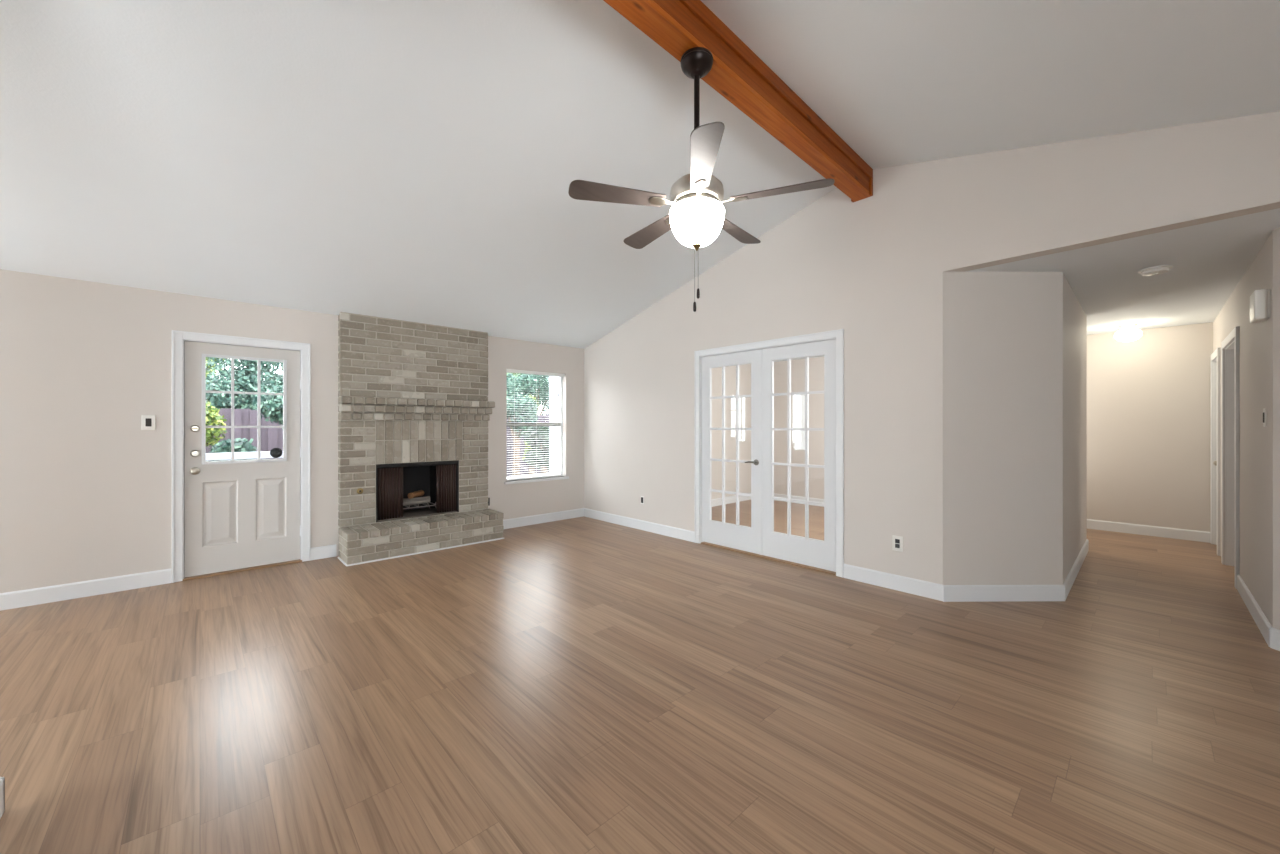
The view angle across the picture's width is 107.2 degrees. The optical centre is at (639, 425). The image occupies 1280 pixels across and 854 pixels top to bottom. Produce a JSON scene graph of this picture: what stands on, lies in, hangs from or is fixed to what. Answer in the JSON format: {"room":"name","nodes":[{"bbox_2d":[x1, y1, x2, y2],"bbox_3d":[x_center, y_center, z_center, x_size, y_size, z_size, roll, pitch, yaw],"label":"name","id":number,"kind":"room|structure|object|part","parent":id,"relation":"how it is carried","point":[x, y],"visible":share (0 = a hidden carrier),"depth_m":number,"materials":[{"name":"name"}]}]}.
{"room":"living room","nodes":[
{"label":"living room","id":0,"kind":"room"},
{"bbox_2d":[0,269,583,592],"bbox_3d":[-4.692,0.096,3.357,10.715,2.447,0.140,0,0,-43],"label":"wall","id":1,"kind":"structure","parent":0,"point":[86,492],"depth_m":3.75,"materials":[{"name":"paint"}]},
{"bbox_2d":[0,568,170,610],"bbox_3d":[-6.245,1.260,1.804,6.324,0.120,0.014,0,0,-43],"label":"baseboard","id":2,"kind":"structure","parent":1,"relation":"attached to","point":[29,597],"depth_m":3.62,"materials":[{"name":"white paint"}]},
{"bbox_2d":[141,415,154,429],"bbox_3d":[-4.031,-0.025,3.871,0.080,0.122,0.010,0,0,-43],"label":"light switch","id":3,"kind":"object","parent":1,"relation":"attached to","point":[147,421],"visible":1,"depth_m":3.87,"materials":[{"name":"white plastic"}]},
{"bbox_2d":[172,330,310,582],"bbox_3d":[-3.625,0.260,4.340,0.964,2.120,0.158,0,0,-43],"label":"door frame","id":4,"kind":"structure","parent":1,"relation":"attached to","point":[178,337],"depth_m":4.17,"materials":[{"name":"white paint"}]},
{"bbox_2d":[184,341,300,576],"bbox_3d":[-3.581,0.288,4.299,0.818,2.020,0.117,0,0,-43],"label":"door","id":5,"kind":"structure","parent":1,"relation":"in","point":[238,514],"depth_m":4.26,"materials":[{"name":"paint"}]},
{"bbox_3d":[-3.817,0.392,4.049,0.066,0.066,0.073,0,0,-43],"label":"knob","id":6,"kind":"part","parent":5,"relation":"part of","materials":[{"name":"silver metal"}]},
{"bbox_2d":[270,448,282,457],"bbox_3d":[-3.437,0.258,4.462,0.096,0.096,0.023,0,0,-43],"label":"disc","id":7,"kind":"object","parent":5,"relation":"attached to","point":[275,452],"visible":1,"depth_m":4.46,"materials":[{"name":"black plastic"}]},
{"bbox_2d":[310,544,336,560],"bbox_3d":[-3.146,1.260,4.693,0.218,0.120,0.014,0,0,-43],"label":"baseboard","id":8,"kind":"structure","parent":1,"relation":"attached to","point":[321,552],"depth_m":4.69,"materials":[{"name":"white paint"}]},
{"bbox_2d":[504,377,568,484],"bbox_3d":[-1.411,0.010,6.393,0.975,1.484,0.163,0,0,-43],"label":"window","id":9,"kind":"structure","parent":1,"relation":"in","point":[560,424],"depth_m":6.61,"materials":[{"name":"white paint"}]},
{"bbox_3d":[-1.446,-0.015,6.427,0.840,0.048,0.046,0,0,-43],"label":"meeting rail","id":10,"kind":"part","parent":9,"relation":"part of","materials":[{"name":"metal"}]},
{"bbox_2d":[507,369,564,480],"bbox_3d":[-1.401,-0.008,6.376,0.890,1.444,0.057,0,0,-43],"label":"blind","id":11,"kind":"object","parent":9,"relation":"attached to","point":[545,374],"visible":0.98,"depth_m":6.35,"materials":[{"name":"plastic"}]},
{"bbox_3d":[-1.405,0.704,6.380,0.886,0.020,0.026,0,0,-43],"label":"rail","id":12,"kind":"part","parent":11,"relation":"part of","materials":[{"name":"plastic"}]},
{"bbox_3d":[-1.394,0.736,6.375,0.975,0.032,0.113,0,0,-43],"label":"sill","id":13,"kind":"part","parent":9,"relation":"part of","materials":[{"name":"white paint"}]},
{"bbox_2d":[503,508,583,528],"bbox_3d":[-1.356,1.260,6.362,1.498,0.120,0.014,0,0,-43],"label":"baseboard","id":14,"kind":"structure","parent":1,"relation":"attached to","point":[568,514],"depth_m":6.39,"materials":[{"name":"white paint"}]},
{"bbox_2d":[0,500,1279,853],"bbox_3d":[-0.209,1.380,1.566,15.130,0.120,8.875,0,0,-43],"label":"floor","id":15,"kind":"structure","parent":0,"point":[579,685],"depth_m":2.19,"materials":[{"name":"brown wood"}]},
{"bbox_2d":[338,312,503,565],"bbox_3d":[-2.471,0.091,5.302,1.611,2.458,0.914,0,0,-43],"label":"fireplace","id":16,"kind":"object","parent":15,"relation":"on","point":[414,407],"depth_m":5.12,"materials":[{"name":"brick"}]},
{"bbox_2d":[377,467,402,519],"bbox_3d":[-2.682,0.726,5.070,0.257,0.545,0.030,0,0,-43],"label":"curtain","id":17,"kind":"object","parent":16,"relation":"hanging from","point":[389,479],"depth_m":5.07,"materials":[{"name":"brown fabric"}]},
{"bbox_2d":[403,499,429,505],"bbox_3d":[-2.537,0.871,5.344,0.304,0.056,0.058,0,0,-45],"label":"log","id":18,"kind":"object","parent":16,"relation":"on","point":[414,502],"visible":0.9,"depth_m":5.33,"materials":[{"name":"grey wood"}]},
{"bbox_2d":[403,496,429,500],"bbox_3d":[-2.613,0.864,5.444,0.366,0.075,0.074,0,0,-39],"label":"log","id":19,"kind":"object","parent":16,"relation":"on","point":[425,497],"visible":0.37,"depth_m":5.45,"materials":[{"name":"grey wood"}]},
{"bbox_2d":[408,490,423,498],"bbox_3d":[-2.568,0.788,5.410,0.072,0.072,0.224,0,0,7],"label":"log","id":20,"kind":"object","parent":19,"relation":"on","point":[420,492],"visible":1,"depth_m":5.37,"materials":[{"name":"brown wood"}]},
{"bbox_3d":[-2.458,0.712,5.254,0.873,0.606,0.042,0,0,-43],"label":"frame and rod","id":21,"kind":"part","parent":16,"relation":"part of","materials":[{"name":"metal"}]},
{"bbox_3d":[-2.584,0.938,5.389,0.462,0.136,0.300,0,0,-43],"label":"log grate","id":22,"kind":"part","parent":16,"relation":"part of","materials":[{"name":"grey metal"}]},
{"bbox_2d":[436,464,455,512],"bbox_3d":[-2.247,0.726,5.476,0.227,0.545,0.030,0,0,-43],"label":"curtain","id":23,"kind":"object","parent":16,"relation":"hanging from","point":[445,473],"depth_m":5.47,"materials":[{"name":"brown fabric"}]},
{"bbox_2d":[0,0,1279,348],"bbox_3d":[-1.768,-1.619,0.119,10.855,1.312,8.865,0,0,-43],"label":"ceiling","id":24,"kind":"structure","parent":0,"point":[417,161],"depth_m":2.78,"materials":[{"name":"paint"}]},
{"bbox_2d":[603,0,872,201],"bbox_3d":[-1.948,-2.021,0.326,10.597,0.222,0.166,0,0,-44],"label":"ceiling beam","id":25,"kind":"structure","parent":24,"relation":"attached to","point":[737,73],"depth_m":2.74,"materials":[{"name":"brown wood"}]},
{"bbox_2d":[568,47,834,311],"bbox_3d":[0.302,-1.252,2.502,1.263,1.317,1.269,0,0,-43],"label":"ceiling fan","id":26,"kind":"object","parent":25,"relation":"hanging from","point":[695,218],"visible":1,"depth_m":2.36,"materials":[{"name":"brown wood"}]},
{"bbox_3d":[-0.110,-1.150,2.355,0.488,0.034,0.134,0,0,-15],"label":"blade","id":27,"kind":"part","parent":26,"relation":"part of","materials":[{"name":"brown wood"}]},
{"bbox_3d":[0.067,-1.150,2.817,0.134,0.034,0.488,0,0,-33],"label":"blade","id":28,"kind":"part","parent":26,"relation":"part of","materials":[{"name":"brown wood"}]},
{"bbox_3d":[0.285,-0.787,2.461,0.003,0.285,0.003,0,0,-43],"label":"pull chain","id":29,"kind":"part","parent":26,"relation":"part of","materials":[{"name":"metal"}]},
{"bbox_3d":[0.297,-1.032,2.464,0.286,0.184,0.286,0,0,-43],"label":"lamp shade","id":30,"kind":"part","parent":26,"relation":"part of","materials":[{"name":"white glass"}]},
{"bbox_3d":[0.275,-1.150,2.043,0.134,0.034,0.488,0,0,3],"label":"blade","id":31,"kind":"part","parent":26,"relation":"part of","materials":[{"name":"brown wood"}]},
{"bbox_3d":[0.562,-1.150,2.791,0.134,0.034,0.488,0,0,39],"label":"blade","id":32,"kind":"part","parent":26,"relation":"part of","materials":[{"name":"brown wood"}]},
{"bbox_3d":[0.690,-1.150,2.313,0.488,0.034,0.134,0,0,21],"label":"blade","id":33,"kind":"part","parent":26,"relation":"part of","materials":[{"name":"brown wood"}]},
{"bbox_2d":[712,357,823,498],"bbox_3d":[2.155,0.100,6.315,3.335,2.440,3.580,0,0,-43],"label":"wall","id":34,"kind":"structure","parent":0,"point":[816,365],"depth_m":8.02,"materials":[{"name":"paint"}]},
{"bbox_2d":[712,493,750,506],"bbox_3d":[0.977,1.260,7.491,3.215,0.120,0.014,0,0,-43],"label":"baseboard","id":35,"kind":"structure","parent":34,"relation":"attached to","point":[730,499],"depth_m":7.98,"materials":[{"name":"white paint"}]},
{"bbox_2d":[774,493,823,506],"bbox_3d":[3.323,1.260,7.322,0.014,0.120,3.460,0,0,-43],"label":"baseboard","id":36,"kind":"structure","parent":34,"relation":"attached to","point":[775,494],"depth_m":7.98,"materials":[{"name":"white paint"}]},
{"bbox_2d":[774,356,823,361],"bbox_3d":[2.151,-1.180,6.319,3.335,0.120,3.590,0,0,-43],"label":"ceiling","id":37,"kind":"structure","parent":0,"point":[816,356],"depth_m":7.89,"materials":[{"name":"paint"}]},
{"bbox_2d":[584,111,1279,584],"bbox_3d":[2.158,-0.422,3.779,0.120,3.485,8.585,0,0,-43],"label":"wall","id":38,"kind":"structure","parent":0,"point":[872,268],"depth_m":3.83,"materials":[{"name":"paint"}]},
{"bbox_2d":[584,508,694,541],"bbox_3d":[-0.093,1.260,6.096,0.014,0.120,2.097,0,0,-43],"label":"baseboard","id":39,"kind":"structure","parent":38,"relation":"attached to","point":[674,532],"depth_m":5.95,"materials":[{"name":"white paint"}]},
{"bbox_2d":[701,350,758,553],"bbox_3d":[0.937,0.265,5.006,0.092,2.058,0.766,0,0,-43],"label":"door","id":40,"kind":"structure","parent":38,"relation":"in","point":[736,536],"depth_m":5.05,"materials":[{"name":"white paint"}]},
{"bbox_3d":[1.128,0.372,4.774,0.056,0.060,0.136,0,0,-43],"label":"lever handle","id":41,"kind":"part","parent":40,"relation":"part of","materials":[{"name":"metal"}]},
{"bbox_2d":[695,329,843,577],"bbox_3d":[1.237,0.241,4.752,0.140,2.158,1.680,0,0,-43],"label":"door frame","id":42,"kind":"structure","parent":38,"relation":"attached to","point":[838,335],"depth_m":4.35,"materials":[{"name":"white paint"}]},
{"bbox_2d":[759,339,835,571],"bbox_3d":[1.480,0.265,4.458,0.046,2.058,0.788,0,0,-43],"label":"door","id":43,"kind":"structure","parent":38,"relation":"in","point":[805,550],"depth_m":4.46,"materials":[{"name":"white paint"}]},
{"bbox_2d":[844,564,942,600],"bbox_3d":[2.025,1.260,3.823,0.014,0.120,0.749,0,0,-43],"label":"baseboard","id":44,"kind":"structure","parent":38,"relation":"attached to","point":[927,589],"depth_m":3.79,"materials":[{"name":"white paint"}]},
{"bbox_2d":[892,535,902,551],"bbox_3d":[2.064,0.946,3.784,0.010,0.122,0.078,0,0,-43],"label":"wall outlet","id":45,"kind":"object","parent":38,"relation":"attached to","point":[897,541],"visible":1,"depth_m":3.78,"materials":[{"name":"white plastic"}]},
{"bbox_2d":[943,272,1062,584],"bbox_3d":[2.736,0.080,3.606,0.905,2.480,0.096,0,0,0],"label":"wall","id":46,"kind":"structure","parent":0,"point":[1003,331],"depth_m":3.56,"materials":[{"name":"paint"}]},
{"bbox_2d":[942,585,1064,601],"bbox_3d":[2.733,1.260,3.547,0.919,0.120,0.014,0,0,-1],"label":"baseboard","id":47,"kind":"structure","parent":46,"relation":"attached to","point":[951,593],"depth_m":3.54,"materials":[{"name":"white paint"}]},
{"bbox_2d":[1063,273,1086,582],"bbox_3d":[3.912,0.080,4.317,2.090,2.480,0.120,0,0,-43],"label":"wall","id":48,"kind":"structure","parent":0,"point":[1074,316],"depth_m":4.09,"materials":[{"name":"paint"}]},
{"bbox_2d":[1063,539,1088,599],"bbox_3d":[3.963,1.260,4.272,2.104,0.120,0.014,0,0,-43],"label":"baseboard","id":49,"kind":"structure","parent":48,"relation":"attached to","point":[1069,580],"depth_m":4.10,"materials":[{"name":"white paint"}]},
{"bbox_2d":[965,208,1279,334],"bbox_3d":[4.652,-1.220,4.296,4.235,0.120,2.540,0,0,-43],"label":"ceiling","id":50,"kind":"structure","parent":0,"point":[1208,260],"depth_m":3.56,"materials":[{"name":"paint"}]},
{"bbox_2d":[1114,323,1141,341],"bbox_3d":[5.622,-1.065,5.438,0.224,0.190,0.224,0,0,-43],"label":"ceiling light","id":51,"kind":"object","parent":50,"relation":"attached to","point":[1128,332],"visible":1,"depth_m":5.38,"materials":[{"name":"white glass"}]},
{"bbox_2d":[1138,265,1172,275],"bbox_3d":[3.817,-1.139,3.499,0.172,0.041,0.172,0,0,-43],"label":"smoke detector","id":52,"kind":"object","parent":50,"relation":"attached to","point":[1156,270],"visible":1,"depth_m":3.46,"materials":[{"name":"white plastic"}]},
{"bbox_2d":[1087,322,1212,531],"bbox_3d":[5.929,0.080,5.944,0.120,2.480,1.870,0,0,-43],"label":"wall","id":53,"kind":"structure","parent":0,"point":[1149,395],"depth_m":5.66,"materials":[{"name":"paint"}]},
{"bbox_2d":[1087,519,1210,542],"bbox_3d":[5.840,1.260,5.941,0.014,0.120,1.752,0,0,-43],"label":"baseboard","id":54,"kind":"structure","parent":53,"relation":"attached to","point":[1184,534],"depth_m":5.65,"materials":[{"name":"white paint"}]},
{"bbox_2d":[1213,231,1272,626],"bbox_3d":[5.141,0.080,4.010,3.670,2.480,0.120,0,0,-43],"label":"wall","id":55,"kind":"structure","parent":0,"point":[1256,339],"depth_m":3.25,"materials":[{"name":"paint"}]},
{"bbox_2d":[1211,348,1220,555],"bbox_3d":[6.184,0.265,4.996,0.760,2.110,0.140,0,0,-43],"label":"door frame","id":56,"kind":"structure","parent":55,"relation":"attached to","point":[1216,355],"depth_m":5.22,"materials":[{"name":"white paint"}]},
{"bbox_2d":[1221,326,1239,588],"bbox_3d":[5.247,0.260,4.123,1.060,2.120,0.140,0,0,-43],"label":"door frame","id":57,"kind":"structure","parent":55,"relation":"attached to","point":[1230,346],"depth_m":4.44,"materials":[{"name":"white paint"}]},
{"bbox_2d":[1237,574,1272,646],"bbox_3d":[4.288,1.260,3.307,1.454,0.120,0.014,0,0,-43],"label":"baseboard","id":58,"kind":"structure","parent":55,"relation":"attached to","point":[1259,617],"depth_m":3.19,"materials":[{"name":"white paint"}]},
{"bbox_2d":[1250,289,1270,323],"bbox_3d":[3.850,-0.739,2.931,0.186,0.182,0.062,0,0,-43],"label":"door chime","id":59,"kind":"object","parent":55,"relation":"attached to","point":[1260,300],"visible":1,"depth_m":2.88,"materials":[{"name":"white plastic"}]},
{"bbox_3d":[3.867,-0.740,2.913,0.170,0.170,0.012,0,0,-43],"label":"plate","id":60,"kind":"part","parent":59,"relation":"part of","materials":[{"name":"white plastic"}]},
{"bbox_2d":[1263,408,1266,426],"bbox_3d":[3.934,-0.050,2.974,0.070,0.116,0.010,0,0,-43],"label":"light switch","id":61,"kind":"object","parent":55,"relation":"attached to","point":[1264,409],"visible":1,"depth_m":2.95,"materials":[{"name":"white plastic"}]},
{"bbox_2d":[1273,228,1279,629],"bbox_3d":[3.786,0.080,2.402,0.085,2.480,0.799,0,0,2],"label":"wall","id":62,"kind":"structure","parent":0,"point":[1276,233],"depth_m":2.79,"materials":[{"name":"paint"}]},
{"bbox_2d":[1270,628,1279,650],"bbox_3d":[3.737,1.260,2.404,0.014,0.120,0.799,0,0,2],"label":"baseboard","id":63,"kind":"structure","parent":62,"relation":"attached to","point":[1274,633],"depth_m":2.78,"materials":[{"name":"white paint"}]},
{"bbox_3d":[-4.332,-0.304,-0.489,5.996,3.247,0.120,0,0,-43],"label":"wall partition","id":64,"kind":"structure","parent":0,"visible":0},
{"bbox_2d":[0,777,4,818],"bbox_3d":[-2.139,1.260,1.565,0.014,0.120,0.134,0,0,-43],"label":"baseboard","id":65,"kind":"structure","parent":64,"relation":"attached to","point":[2,797],"depth_m":1.59,"materials":[{"name":"white paint"}]},
{"label":"outside","id":66,"kind":"structure","parent":0,"visible":0},
{"bbox_3d":[-17.294,1.525,18.552,60.000,0.090,39.275,0,0,-43],"label":"ground","id":67,"kind":"structure","parent":66,"visible":0},
{"bbox_2d":[206,359,226,447],"bbox_3d":[-6.558,0.139,6.643,0.911,2.687,1.097,0,0,11],"label":"tree","id":68,"kind":"object","parent":67,"relation":"on","point":[212,416],"visible":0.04,"depth_m":6.86,"materials":[{"name":"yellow plant"}]},
{"bbox_2d":[206,357,228,383],"bbox_3d":[-11.166,-0.388,11.859,1.444,3.740,1.173,0,0,-40],"label":"tree","id":69,"kind":"object","parent":67,"relation":"on","point":[209,366],"visible":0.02,"depth_m":11.87,"materials":[{"name":"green plant"}]},
{"bbox_2d":[210,438,256,460],"bbox_3d":[-6.821,0.844,7.854,0.729,1.281,0.522,0,0,-14],"label":"shrub","id":70,"kind":"object","parent":67,"relation":"on","point":[241,445],"visible":0.28,"depth_m":7.77,"materials":[{"name":"green plant"}]},
{"bbox_2d":[206,357,282,409],"bbox_3d":[-8.463,-0.409,9.989,1.775,3.782,2.017,0,0,-43],"label":"tree","id":71,"kind":"object","parent":67,"relation":"on","point":[245,379],"visible":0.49,"depth_m":9.52,"materials":[{"name":"green plant"}]},
{"bbox_2d":[253,385,282,428],"bbox_3d":[-5.676,0.139,7.838,1.113,2.687,0.839,0,0,-28],"label":"tree","id":72,"kind":"object","parent":67,"relation":"on","point":[272,406],"visible":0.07,"depth_m":7.45,"materials":[{"name":"green plant"}]},
{"bbox_2d":[267,362,282,389],"bbox_3d":[-9.822,-0.513,13.453,1.638,3.989,1.243,0,0,-43],"label":"tree","id":73,"kind":"object","parent":67,"relation":"on","point":[280,378],"visible":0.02,"depth_m":13.10,"materials":[{"name":"green plant"}]},
{"bbox_2d":[206,408,548,476],"bbox_3d":[-5.449,0.580,10.267,20.030,1.800,0.070,0,0,-43],"label":"fence","id":74,"kind":"object","parent":67,"relation":"on","point":[271,438],"visible":0.04,"depth_m":8.79,"materials":[{"name":"wood"}]},
{"bbox_2d":[507,373,538,476],"bbox_3d":[-2.703,0.130,10.513,0.817,2.705,1.126,0,0,41],"label":"tree","id":75,"kind":"object","parent":67,"relation":"on","point":[532,380],"visible":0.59,"depth_m":10.41,"materials":[{"name":"green plant"}]},
{"bbox_2d":[507,372,539,414],"bbox_3d":[-4.001,-0.339,14.157,1.542,3.641,2.096,0,0,37],"label":"tree","id":76,"kind":"object","parent":67,"relation":"on","point":[507,372],"visible":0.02,"depth_m":14.43,"materials":[{"name":"yellow plant"}]},
{"bbox_2d":[522,441,534,475],"bbox_3d":[-2.619,0.834,11.703,0.596,1.301,0.486,0,0,-43],"label":"shrub","id":77,"kind":"object","parent":67,"relation":"on","point":[531,471],"visible":0.06,"depth_m":11.64,"materials":[{"name":"yellow plant"}]},
{"bbox_2d":[521,426,548,474],"bbox_3d":[-1.971,0.729,9.425,0.761,1.512,0.587,0,0,-43],"label":"shrub","id":78,"kind":"object","parent":67,"relation":"on","point":[543,436],"visible":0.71,"depth_m":9.24,"materials":[{"name":"green plant"}]},
{"bbox_2d":[523,374,548,414],"bbox_3d":[-4.080,-0.741,18.869,2.151,4.446,2.367,0,0,-16],"label":"tree","id":79,"kind":"object","parent":67,"relation":"on","point":[544,382],"visible":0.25,"depth_m":18.54,"materials":[{"name":"green plant"}]},
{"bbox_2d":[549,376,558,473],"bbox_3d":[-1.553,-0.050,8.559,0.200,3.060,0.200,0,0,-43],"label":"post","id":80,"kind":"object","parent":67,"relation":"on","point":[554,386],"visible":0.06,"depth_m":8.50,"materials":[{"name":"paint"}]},
{"bbox_3d":[-4.427,1.430,5.262,5.700,0.100,2.265,0,0,-43],"label":"patio","id":81,"kind":"object","parent":67,"relation":"on","visible":0},
{"bbox_2d":[206,451,282,460],"bbox_3d":[-5.324,0.840,5.564,4.620,1.080,0.120,0,0,-43],"label":"rail","id":82,"kind":"object","parent":81,"relation":"on","point":[237,455],"visible":0.02,"depth_m":5.85,"materials":[{"name":"paint"}]}
]}

